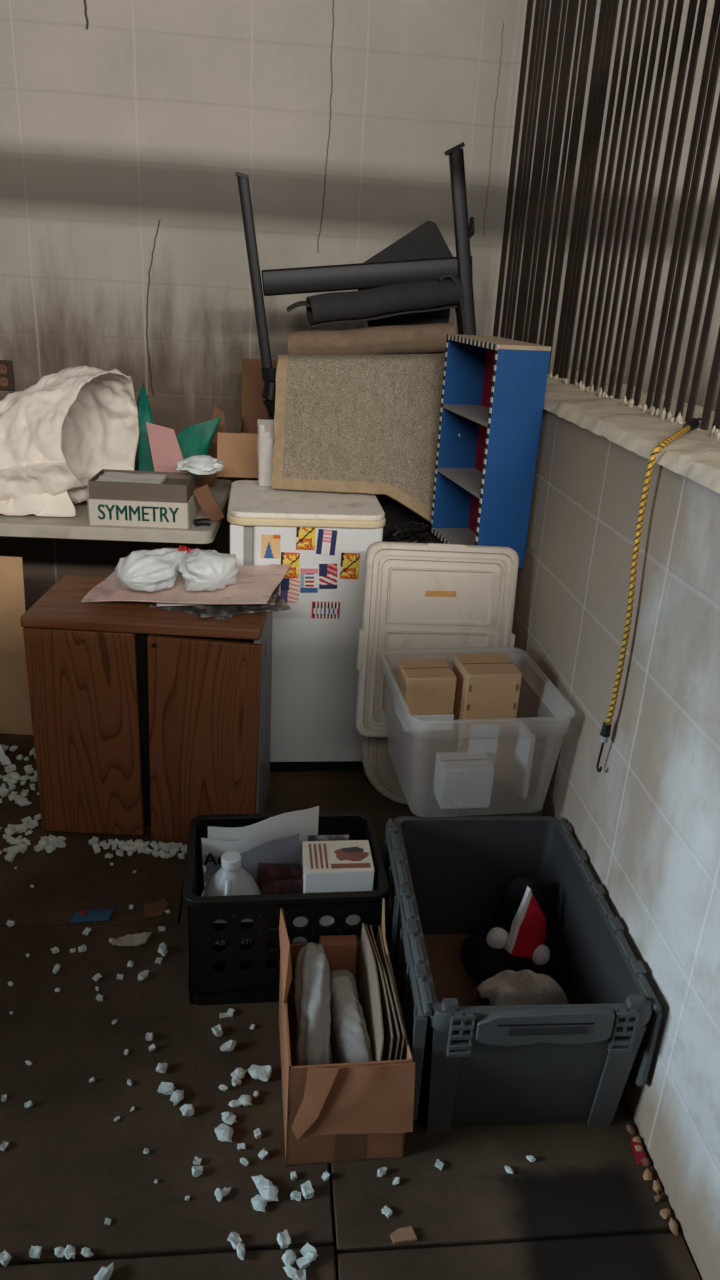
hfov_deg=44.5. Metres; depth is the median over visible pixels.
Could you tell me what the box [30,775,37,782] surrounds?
crumb
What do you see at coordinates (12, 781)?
crumb
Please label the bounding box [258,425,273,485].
pack
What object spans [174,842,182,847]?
crumb
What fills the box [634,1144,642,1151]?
lump
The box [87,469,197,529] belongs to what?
carton
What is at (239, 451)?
carton
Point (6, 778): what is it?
crumb
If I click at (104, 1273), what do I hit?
crumb
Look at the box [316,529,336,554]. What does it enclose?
magnet
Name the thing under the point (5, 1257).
crumb
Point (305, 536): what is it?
magnet
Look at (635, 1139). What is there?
lump
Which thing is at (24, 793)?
crumb
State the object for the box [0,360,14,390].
wall outlet
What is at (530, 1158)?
crumb
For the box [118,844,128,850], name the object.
crumb
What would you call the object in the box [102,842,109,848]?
crumb
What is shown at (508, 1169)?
crumb
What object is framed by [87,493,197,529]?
label
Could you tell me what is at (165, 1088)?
crumb
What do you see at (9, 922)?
crumb
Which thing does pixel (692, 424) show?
cord
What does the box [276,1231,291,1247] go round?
crumb
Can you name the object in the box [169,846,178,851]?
crumb
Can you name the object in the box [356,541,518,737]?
lid
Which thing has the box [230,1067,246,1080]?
crumb
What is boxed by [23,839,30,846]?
crumb
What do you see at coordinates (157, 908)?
dry leaf
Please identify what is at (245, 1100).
crumb
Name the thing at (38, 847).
crumb
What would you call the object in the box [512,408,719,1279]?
wall
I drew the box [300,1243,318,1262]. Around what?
crumb
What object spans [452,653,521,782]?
cardboard box
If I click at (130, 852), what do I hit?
crumb
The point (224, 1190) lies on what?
crumb
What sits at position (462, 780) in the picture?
box
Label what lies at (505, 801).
storage tote
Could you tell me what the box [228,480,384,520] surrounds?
refrigerator top
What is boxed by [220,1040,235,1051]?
crumb
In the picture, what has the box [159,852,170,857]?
crumb
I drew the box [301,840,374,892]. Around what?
box
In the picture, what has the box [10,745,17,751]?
crumb
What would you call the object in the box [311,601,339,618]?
magnet
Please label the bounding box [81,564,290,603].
paper sheet
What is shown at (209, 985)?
crate
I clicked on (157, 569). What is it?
bag
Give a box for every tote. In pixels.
[383,816,661,1131]
[416,781,543,815]
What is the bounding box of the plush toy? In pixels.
[460,877,549,982]
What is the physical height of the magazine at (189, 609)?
0.005 m
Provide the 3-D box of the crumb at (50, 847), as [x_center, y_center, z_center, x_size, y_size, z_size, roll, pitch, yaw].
[-0.832,0.558,2.379,0.023,0.018,0.048,9,23,15]
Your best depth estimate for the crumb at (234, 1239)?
1.43 m
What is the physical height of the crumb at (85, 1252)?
0.011 m
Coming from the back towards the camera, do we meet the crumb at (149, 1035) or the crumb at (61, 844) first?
the crumb at (61, 844)
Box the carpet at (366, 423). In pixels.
[272,354,444,522]
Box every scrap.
[219,1013,227,1017]
[390,1226,416,1244]
[631,1137,645,1165]
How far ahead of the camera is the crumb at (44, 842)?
2.39 m
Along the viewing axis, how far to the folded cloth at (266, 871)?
1.97 m
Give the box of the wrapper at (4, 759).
[0,744,11,764]
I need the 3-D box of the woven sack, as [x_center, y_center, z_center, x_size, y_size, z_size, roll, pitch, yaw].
[-1.079,-0.651,2.793,0.688,0.430,0.435,1,22,-6]
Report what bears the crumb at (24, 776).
on the floor
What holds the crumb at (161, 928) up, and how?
on the floor
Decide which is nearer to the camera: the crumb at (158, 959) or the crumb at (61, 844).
the crumb at (158, 959)
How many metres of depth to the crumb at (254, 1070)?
1.74 m
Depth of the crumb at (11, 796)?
2.58 m
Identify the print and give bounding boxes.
[178,545,197,552]
[309,844,370,868]
[341,847,362,852]
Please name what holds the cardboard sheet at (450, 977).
in the tote at (574, 1061)
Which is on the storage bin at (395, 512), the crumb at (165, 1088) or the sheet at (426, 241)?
the sheet at (426, 241)
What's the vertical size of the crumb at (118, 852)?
0.015 m
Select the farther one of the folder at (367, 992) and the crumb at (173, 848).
the crumb at (173, 848)
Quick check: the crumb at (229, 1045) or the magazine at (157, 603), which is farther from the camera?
the magazine at (157, 603)
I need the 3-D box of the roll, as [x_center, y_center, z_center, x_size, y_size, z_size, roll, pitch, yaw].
[0.034,-0.942,2.788,0.535,0.143,0.108,1,22,-6]
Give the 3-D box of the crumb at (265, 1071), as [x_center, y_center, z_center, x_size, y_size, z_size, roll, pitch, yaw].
[-0.188,0.855,1.737,0.022,0.020,0.030,6,22,7]
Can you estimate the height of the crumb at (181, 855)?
0.014 m
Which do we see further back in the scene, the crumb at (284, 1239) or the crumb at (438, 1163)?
the crumb at (438, 1163)
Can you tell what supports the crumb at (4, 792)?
on the floor
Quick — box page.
[203,833,298,884]
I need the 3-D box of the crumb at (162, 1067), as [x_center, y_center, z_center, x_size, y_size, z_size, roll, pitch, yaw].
[-0.392,0.845,1.739,0.022,0.016,0.020,3,22,0]
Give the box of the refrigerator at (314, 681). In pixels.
[227,480,385,771]
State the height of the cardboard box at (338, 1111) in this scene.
0.310 m
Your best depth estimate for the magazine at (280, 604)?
2.30 m
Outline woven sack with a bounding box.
[0,366,138,516]
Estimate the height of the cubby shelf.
0.583 m
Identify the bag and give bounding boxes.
[115,545,239,591]
[137,382,153,470]
[176,417,220,481]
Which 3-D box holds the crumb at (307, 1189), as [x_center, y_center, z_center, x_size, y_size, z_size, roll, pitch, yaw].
[-0.091,0.950,1.519,0.020,0.018,0.027,-7,24,-24]
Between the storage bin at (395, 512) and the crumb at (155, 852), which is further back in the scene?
the storage bin at (395, 512)
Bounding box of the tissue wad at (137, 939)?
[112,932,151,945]
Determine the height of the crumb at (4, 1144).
0.010 m
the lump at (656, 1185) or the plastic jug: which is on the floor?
the lump at (656, 1185)
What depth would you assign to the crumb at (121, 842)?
2.40 m
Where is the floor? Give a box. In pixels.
[0,733,702,1279]
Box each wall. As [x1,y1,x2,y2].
[0,0,719,610]
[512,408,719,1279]
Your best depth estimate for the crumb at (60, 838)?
2.41 m
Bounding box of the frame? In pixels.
[235,142,475,433]
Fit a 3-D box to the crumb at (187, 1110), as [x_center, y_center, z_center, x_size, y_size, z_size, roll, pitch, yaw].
[-0.323,0.883,1.652,0.023,0.017,0.025,-13,27,-35]
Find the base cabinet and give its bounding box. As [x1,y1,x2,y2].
[20,576,272,842]
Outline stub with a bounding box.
[194,518,209,525]
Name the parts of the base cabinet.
door, door, panel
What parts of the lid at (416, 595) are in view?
raised panel, raised panel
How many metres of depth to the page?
1.98 m
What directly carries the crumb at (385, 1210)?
on the floor
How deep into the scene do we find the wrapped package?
1.63 m
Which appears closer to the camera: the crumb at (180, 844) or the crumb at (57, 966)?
the crumb at (57, 966)
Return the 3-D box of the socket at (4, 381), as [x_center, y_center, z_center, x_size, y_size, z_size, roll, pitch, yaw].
[-1.388,-1.006,3.431,0.032,0.034,0.004,1,22,-6]
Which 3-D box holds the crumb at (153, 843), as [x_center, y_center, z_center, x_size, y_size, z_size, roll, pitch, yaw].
[-0.566,0.560,2.415,0.019,0.016,0.021,10,23,17]
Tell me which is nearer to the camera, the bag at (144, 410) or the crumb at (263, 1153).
the crumb at (263, 1153)
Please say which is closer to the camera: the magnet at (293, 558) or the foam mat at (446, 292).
the magnet at (293, 558)
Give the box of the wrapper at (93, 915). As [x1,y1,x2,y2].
[70,908,115,922]
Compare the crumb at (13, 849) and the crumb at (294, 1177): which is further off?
the crumb at (13, 849)
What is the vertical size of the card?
0.260 m
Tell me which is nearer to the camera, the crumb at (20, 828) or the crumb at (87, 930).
the crumb at (87, 930)
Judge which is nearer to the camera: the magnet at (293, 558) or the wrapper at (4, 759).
the magnet at (293, 558)
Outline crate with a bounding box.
[183,811,388,1005]
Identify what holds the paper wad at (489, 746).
in the tub
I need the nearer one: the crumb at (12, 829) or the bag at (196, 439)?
the crumb at (12, 829)
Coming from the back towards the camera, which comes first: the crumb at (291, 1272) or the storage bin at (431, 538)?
the storage bin at (431, 538)
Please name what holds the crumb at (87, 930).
on the floor
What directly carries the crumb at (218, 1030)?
on the floor
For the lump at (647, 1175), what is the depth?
1.58 m
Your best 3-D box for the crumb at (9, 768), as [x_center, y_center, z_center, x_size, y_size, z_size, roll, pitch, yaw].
[-1.087,0.398,2.733,0.026,0.020,0.034,19,27,34]
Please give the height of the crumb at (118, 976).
0.010 m
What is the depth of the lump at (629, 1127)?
1.67 m
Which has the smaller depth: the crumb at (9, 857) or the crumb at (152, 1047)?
the crumb at (152, 1047)
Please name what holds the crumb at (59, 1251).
on the floor
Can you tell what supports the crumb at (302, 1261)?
on the floor
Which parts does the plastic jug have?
handle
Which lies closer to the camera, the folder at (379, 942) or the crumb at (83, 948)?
the folder at (379, 942)
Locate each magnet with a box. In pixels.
[261,534,280,558]
[280,578,299,602]
[281,552,299,577]
[296,527,315,549]
[300,568,317,592]
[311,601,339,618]
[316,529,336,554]
[319,563,336,588]
[340,552,359,578]
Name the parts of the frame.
foot plate, post, foot plate, post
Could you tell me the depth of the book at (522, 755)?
2.14 m
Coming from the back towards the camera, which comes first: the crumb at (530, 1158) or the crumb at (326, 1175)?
the crumb at (530, 1158)
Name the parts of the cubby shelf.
panel, panel, panel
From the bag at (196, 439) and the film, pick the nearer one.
the film
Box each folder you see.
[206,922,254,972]
[354,923,383,1061]
[365,924,392,1060]
[369,925,399,1059]
[376,925,404,1059]
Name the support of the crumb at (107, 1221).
on the floor
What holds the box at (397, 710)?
on the box at (416, 757)
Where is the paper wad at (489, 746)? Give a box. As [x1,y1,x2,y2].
[467,739,497,766]
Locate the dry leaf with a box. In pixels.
[143,898,168,918]
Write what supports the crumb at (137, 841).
on the floor
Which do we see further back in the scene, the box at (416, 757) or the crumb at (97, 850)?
the crumb at (97, 850)
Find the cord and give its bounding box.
[596,417,701,771]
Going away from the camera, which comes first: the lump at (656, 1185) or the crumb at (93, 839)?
the lump at (656, 1185)
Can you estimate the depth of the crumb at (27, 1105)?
1.65 m
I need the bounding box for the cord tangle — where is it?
[393,521,428,542]
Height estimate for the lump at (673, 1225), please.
0.011 m
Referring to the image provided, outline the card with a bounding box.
[146,422,197,504]
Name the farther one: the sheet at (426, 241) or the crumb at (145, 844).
the sheet at (426, 241)
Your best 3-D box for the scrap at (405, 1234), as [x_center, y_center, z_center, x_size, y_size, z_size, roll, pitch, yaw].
[0.071,0.989,1.461,0.040,0.008,0.024,-4,23,-17]
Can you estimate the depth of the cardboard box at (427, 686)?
2.11 m
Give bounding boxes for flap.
[195,406,225,487]
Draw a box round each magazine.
[150,602,232,619]
[156,602,218,605]
[193,594,290,617]
[264,584,279,604]
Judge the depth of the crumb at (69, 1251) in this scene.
1.40 m
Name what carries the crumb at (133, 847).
on the floor
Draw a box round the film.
[176,455,224,474]
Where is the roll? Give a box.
[286,323,454,354]
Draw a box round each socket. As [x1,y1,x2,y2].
[0,364,6,373]
[0,377,8,386]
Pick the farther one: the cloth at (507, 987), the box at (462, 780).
the box at (462, 780)
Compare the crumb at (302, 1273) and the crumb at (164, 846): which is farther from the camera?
the crumb at (164, 846)
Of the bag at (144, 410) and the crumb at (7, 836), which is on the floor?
the crumb at (7, 836)
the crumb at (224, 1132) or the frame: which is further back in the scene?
the frame
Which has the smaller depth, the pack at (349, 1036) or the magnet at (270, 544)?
the pack at (349, 1036)
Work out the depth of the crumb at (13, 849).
2.35 m
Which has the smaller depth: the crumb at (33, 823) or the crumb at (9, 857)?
the crumb at (9, 857)
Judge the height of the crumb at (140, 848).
0.015 m
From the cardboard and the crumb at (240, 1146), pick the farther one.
the cardboard
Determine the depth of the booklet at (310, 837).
2.05 m
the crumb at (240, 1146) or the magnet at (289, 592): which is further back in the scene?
the magnet at (289, 592)
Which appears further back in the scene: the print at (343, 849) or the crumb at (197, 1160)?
the print at (343, 849)
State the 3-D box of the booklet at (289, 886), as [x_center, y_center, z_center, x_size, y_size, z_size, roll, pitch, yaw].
[-0.174,0.637,1.984,0.095,0.215,0.029,-1,23,-11]
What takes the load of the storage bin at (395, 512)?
on the floor
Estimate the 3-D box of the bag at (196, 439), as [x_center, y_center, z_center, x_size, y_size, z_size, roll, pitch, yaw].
[-0.574,-0.636,3.044,0.190,0.272,0.038,1,22,-5]
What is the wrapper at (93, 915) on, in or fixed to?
on the floor
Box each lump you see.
[626,1124,634,1134]
[633,1137,640,1143]
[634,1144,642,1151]
[641,1158,649,1166]
[643,1168,652,1181]
[653,1179,660,1193]
[654,1194,661,1201]
[660,1208,670,1218]
[669,1218,678,1236]
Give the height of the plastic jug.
0.302 m
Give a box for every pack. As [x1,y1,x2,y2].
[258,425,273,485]
[330,976,368,1062]
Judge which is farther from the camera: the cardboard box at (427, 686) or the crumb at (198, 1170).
the cardboard box at (427, 686)
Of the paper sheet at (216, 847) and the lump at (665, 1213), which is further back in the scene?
the paper sheet at (216, 847)
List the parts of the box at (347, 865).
printed lid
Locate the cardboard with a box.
[0,556,32,734]
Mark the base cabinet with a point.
(144, 716)
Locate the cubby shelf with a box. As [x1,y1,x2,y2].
[430,334,550,567]
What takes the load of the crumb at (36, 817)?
on the floor
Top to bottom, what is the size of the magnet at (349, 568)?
0.079 m
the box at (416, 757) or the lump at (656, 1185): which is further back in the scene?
the box at (416, 757)
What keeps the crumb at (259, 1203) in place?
on the floor
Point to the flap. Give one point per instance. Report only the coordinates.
(209, 479)
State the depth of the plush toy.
1.94 m
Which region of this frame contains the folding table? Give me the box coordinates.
[0,479,231,548]
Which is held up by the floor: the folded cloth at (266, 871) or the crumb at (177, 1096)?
the crumb at (177, 1096)
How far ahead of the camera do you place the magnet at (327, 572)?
2.56 m
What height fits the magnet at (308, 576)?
0.074 m
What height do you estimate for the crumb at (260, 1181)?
0.018 m
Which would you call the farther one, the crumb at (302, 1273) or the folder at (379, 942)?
the folder at (379, 942)
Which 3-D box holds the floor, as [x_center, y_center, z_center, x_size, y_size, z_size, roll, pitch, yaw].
[0.299,0.919,1.758,7.400,0.060,4.880,1,22,-6]
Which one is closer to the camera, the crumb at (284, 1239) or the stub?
the crumb at (284, 1239)
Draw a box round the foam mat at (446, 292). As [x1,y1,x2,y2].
[287,274,466,334]
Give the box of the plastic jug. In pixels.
[202,851,260,971]
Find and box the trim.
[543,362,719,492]
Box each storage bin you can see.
[375,494,430,541]
[385,530,442,542]
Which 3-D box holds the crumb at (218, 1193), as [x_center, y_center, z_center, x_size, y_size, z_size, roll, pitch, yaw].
[-0.241,0.949,1.507,0.015,0.014,0.023,-15,29,-38]
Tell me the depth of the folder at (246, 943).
1.88 m
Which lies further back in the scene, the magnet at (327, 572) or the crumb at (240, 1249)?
the magnet at (327, 572)
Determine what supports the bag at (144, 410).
on the folding table
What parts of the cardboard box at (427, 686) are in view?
ribbed panel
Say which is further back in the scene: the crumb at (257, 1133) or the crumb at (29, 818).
the crumb at (29, 818)
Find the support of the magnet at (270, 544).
attached to the refrigerator at (314, 681)
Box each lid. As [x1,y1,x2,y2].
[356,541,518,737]
[361,736,417,804]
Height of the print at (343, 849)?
0.003 m
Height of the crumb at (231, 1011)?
0.011 m
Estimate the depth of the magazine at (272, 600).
2.36 m
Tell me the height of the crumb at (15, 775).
0.025 m
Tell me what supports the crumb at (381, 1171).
on the floor
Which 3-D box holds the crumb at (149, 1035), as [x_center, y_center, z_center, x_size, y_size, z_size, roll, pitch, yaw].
[-0.433,0.814,1.807,0.016,0.016,0.020,-1,22,-10]
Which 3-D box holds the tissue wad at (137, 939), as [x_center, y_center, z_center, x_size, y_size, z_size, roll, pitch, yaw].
[-0.536,0.704,2.067,0.090,0.016,0.038,-1,23,-12]
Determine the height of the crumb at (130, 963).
0.013 m
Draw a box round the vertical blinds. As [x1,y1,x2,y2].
[493,0,719,429]
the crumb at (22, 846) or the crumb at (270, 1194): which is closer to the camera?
the crumb at (270, 1194)
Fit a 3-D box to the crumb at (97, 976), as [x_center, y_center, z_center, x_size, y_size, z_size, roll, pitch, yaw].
[-0.584,0.748,1.955,0.016,0.011,0.019,18,26,32]
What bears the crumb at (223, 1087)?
on the floor
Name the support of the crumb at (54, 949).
on the floor
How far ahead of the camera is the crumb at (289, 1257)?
1.41 m
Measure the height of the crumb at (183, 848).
0.017 m
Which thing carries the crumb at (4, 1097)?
on the floor
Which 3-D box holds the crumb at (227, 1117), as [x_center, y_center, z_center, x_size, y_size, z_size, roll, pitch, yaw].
[-0.244,0.893,1.643,0.028,0.015,0.028,-2,23,-13]
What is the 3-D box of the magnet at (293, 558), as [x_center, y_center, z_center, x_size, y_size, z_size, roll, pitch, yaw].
[-0.202,-0.216,2.539,0.054,0.077,0.002,2,22,-7]
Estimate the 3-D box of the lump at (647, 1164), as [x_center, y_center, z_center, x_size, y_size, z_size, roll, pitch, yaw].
[0.522,0.954,1.608,0.017,0.011,0.015,-15,28,-38]
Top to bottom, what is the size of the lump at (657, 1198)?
0.012 m
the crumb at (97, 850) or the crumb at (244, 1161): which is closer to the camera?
the crumb at (244, 1161)
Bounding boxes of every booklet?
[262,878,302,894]
[308,835,348,840]
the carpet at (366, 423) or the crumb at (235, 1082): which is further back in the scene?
the carpet at (366, 423)
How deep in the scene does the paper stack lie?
2.70 m
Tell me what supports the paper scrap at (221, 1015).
on the floor
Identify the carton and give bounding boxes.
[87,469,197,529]
[217,358,277,479]
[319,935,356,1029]
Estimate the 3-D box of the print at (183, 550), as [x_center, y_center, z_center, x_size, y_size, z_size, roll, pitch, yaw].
[-0.466,-0.241,2.382,0.058,0.028,0.022,1,22,-6]
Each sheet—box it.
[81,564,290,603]
[201,825,301,888]
[208,806,318,878]
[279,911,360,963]
[358,220,452,353]
[423,934,542,1005]
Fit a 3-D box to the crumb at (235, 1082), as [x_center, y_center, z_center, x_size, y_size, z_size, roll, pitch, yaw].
[-0.242,0.864,1.719,0.013,0.011,0.018,23,29,39]
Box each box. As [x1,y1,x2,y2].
[279,898,414,1165]
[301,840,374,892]
[394,699,453,731]
[396,659,456,714]
[398,723,453,781]
[433,751,494,808]
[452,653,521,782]
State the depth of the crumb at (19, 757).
2.79 m
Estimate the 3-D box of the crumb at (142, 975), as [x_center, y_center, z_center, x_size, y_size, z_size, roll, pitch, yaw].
[-0.485,0.748,1.963,0.021,0.016,0.033,9,23,13]
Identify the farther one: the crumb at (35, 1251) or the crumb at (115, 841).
the crumb at (115, 841)
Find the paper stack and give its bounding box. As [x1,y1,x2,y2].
[96,472,166,483]
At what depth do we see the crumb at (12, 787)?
2.63 m
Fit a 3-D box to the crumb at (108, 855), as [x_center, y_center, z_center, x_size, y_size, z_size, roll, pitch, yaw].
[-0.673,0.578,2.358,0.022,0.015,0.018,11,23,17]
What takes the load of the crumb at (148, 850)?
on the floor
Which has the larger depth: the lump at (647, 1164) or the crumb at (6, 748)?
the crumb at (6, 748)
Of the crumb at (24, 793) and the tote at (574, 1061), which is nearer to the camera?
the tote at (574, 1061)
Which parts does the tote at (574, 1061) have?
hinge rail, grip plate, hinge rail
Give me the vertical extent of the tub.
0.277 m
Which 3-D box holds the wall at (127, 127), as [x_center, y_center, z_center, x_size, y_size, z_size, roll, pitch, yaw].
[0.143,-1.507,3.500,7.400,3.100,0.200,1,22,-6]
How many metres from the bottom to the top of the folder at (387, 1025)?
0.275 m
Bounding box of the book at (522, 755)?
[508,737,535,798]
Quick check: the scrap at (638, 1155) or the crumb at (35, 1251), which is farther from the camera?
the scrap at (638, 1155)
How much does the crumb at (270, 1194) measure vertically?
0.019 m
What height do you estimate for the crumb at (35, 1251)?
0.014 m
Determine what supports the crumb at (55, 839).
on the floor
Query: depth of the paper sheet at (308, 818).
2.01 m
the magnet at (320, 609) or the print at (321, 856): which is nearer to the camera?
the print at (321, 856)
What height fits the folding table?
0.861 m
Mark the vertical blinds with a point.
(608, 12)
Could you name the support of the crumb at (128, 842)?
on the floor
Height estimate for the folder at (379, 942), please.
0.274 m
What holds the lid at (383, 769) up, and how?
on the floor
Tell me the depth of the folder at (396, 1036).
1.57 m
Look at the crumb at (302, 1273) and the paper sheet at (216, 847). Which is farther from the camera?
the paper sheet at (216, 847)
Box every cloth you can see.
[258,863,300,894]
[475,970,568,1005]
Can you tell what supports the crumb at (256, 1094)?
on the floor
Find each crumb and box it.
[0,784,10,796]
[0,1141,8,1152]
[0,1250,12,1265]
[1,743,9,750]
[1,1095,6,1102]
[2,775,10,781]
[3,834,11,839]
[4,763,15,772]
[4,853,15,861]
[5,826,16,833]
[6,845,20,854]
[6,920,14,926]
[7,778,17,785]
[8,772,20,779]
[9,785,14,790]
[9,791,16,800]
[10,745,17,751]
[10,837,22,844]
[15,797,30,805]
[15,824,27,833]
[16,754,22,759]
[17,843,27,851]
[19,775,29,779]
[20,789,28,797]
[21,816,31,823]
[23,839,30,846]
[24,763,34,774]
[24,1101,32,1108]
[27,819,37,828]
[28,1245,42,1257]
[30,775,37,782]
[34,813,40,820]
[34,843,43,851]
[38,839,48,847]
[45,842,56,852]
[48,837,57,842]
[50,946,59,953]
[53,963,60,973]
[54,1247,64,1257]
[57,841,67,849]
[58,836,66,841]
[64,1245,74,1258]
[78,945,86,952]
[81,1247,93,1256]
[82,927,91,935]
[89,837,97,844]
[92,973,101,981]
[93,844,101,853]
[94,1263,112,1279]
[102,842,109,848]
[104,853,112,858]
[104,1217,111,1224]
[111,838,118,844]
[116,849,123,856]
[116,973,123,979]
[118,840,126,845]
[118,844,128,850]
[125,839,133,845]
[127,849,133,855]
[127,960,133,966]
[128,845,136,851]
[133,839,142,845]
[136,844,143,853]
[138,970,148,980]
[142,841,148,847]
[142,847,152,853]
[146,1032,152,1040]
[148,1043,155,1051]
[150,841,157,847]
[152,849,160,856]
[155,957,162,962]
[156,1063,167,1072]
[158,926,165,930]
[158,942,167,955]
[158,1082,176,1094]
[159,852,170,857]
[160,841,171,851]
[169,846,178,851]
[170,1090,183,1105]
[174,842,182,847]
[178,852,184,859]
[180,844,186,852]
[180,1104,194,1116]
[191,1165,203,1175]
[192,1156,201,1164]
[211,1025,224,1038]
[214,1123,232,1141]
[214,1188,222,1201]
[219,1084,227,1090]
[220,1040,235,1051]
[221,1112,236,1124]
[221,1187,230,1195]
[226,1008,234,1017]
[226,1231,241,1248]
[228,1100,241,1107]
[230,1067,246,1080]
[231,1079,240,1086]
[236,1242,244,1259]
[237,1143,245,1150]
[238,1095,251,1105]
[240,1158,247,1165]
[247,1064,261,1078]
[251,1194,266,1211]
[252,1175,273,1189]
[253,1091,258,1097]
[253,1128,260,1137]
[257,1147,267,1159]
[258,1185,277,1201]
[260,1064,271,1080]
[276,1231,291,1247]
[282,1250,295,1265]
[283,1265,298,1279]
[290,1171,297,1180]
[290,1191,300,1200]
[297,1255,311,1269]
[298,1269,306,1279]
[299,1181,313,1197]
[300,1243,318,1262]
[321,1170,329,1181]
[377,1167,386,1176]
[380,1205,392,1216]
[392,1177,399,1184]
[434,1158,444,1168]
[505,1165,513,1173]
[526,1155,535,1161]
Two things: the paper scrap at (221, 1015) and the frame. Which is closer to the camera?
the paper scrap at (221, 1015)
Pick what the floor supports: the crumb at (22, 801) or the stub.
the crumb at (22, 801)
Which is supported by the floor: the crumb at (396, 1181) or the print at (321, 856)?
the crumb at (396, 1181)
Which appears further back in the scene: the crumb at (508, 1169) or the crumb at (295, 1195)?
the crumb at (508, 1169)
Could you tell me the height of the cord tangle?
0.066 m
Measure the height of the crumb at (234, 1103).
0.013 m
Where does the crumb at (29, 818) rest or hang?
on the floor
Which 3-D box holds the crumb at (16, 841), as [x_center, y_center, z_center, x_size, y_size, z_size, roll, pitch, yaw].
[-0.932,0.547,2.396,0.039,0.015,0.019,-3,23,-15]
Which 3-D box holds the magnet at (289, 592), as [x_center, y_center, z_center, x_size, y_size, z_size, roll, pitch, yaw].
[-0.204,-0.144,2.568,0.055,0.075,0.002,2,22,-7]
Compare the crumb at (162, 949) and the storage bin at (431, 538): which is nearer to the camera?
the crumb at (162, 949)
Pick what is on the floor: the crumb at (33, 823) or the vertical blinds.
the crumb at (33, 823)
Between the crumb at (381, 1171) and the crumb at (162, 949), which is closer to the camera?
the crumb at (381, 1171)
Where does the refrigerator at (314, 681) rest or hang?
on the floor
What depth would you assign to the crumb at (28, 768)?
2.73 m

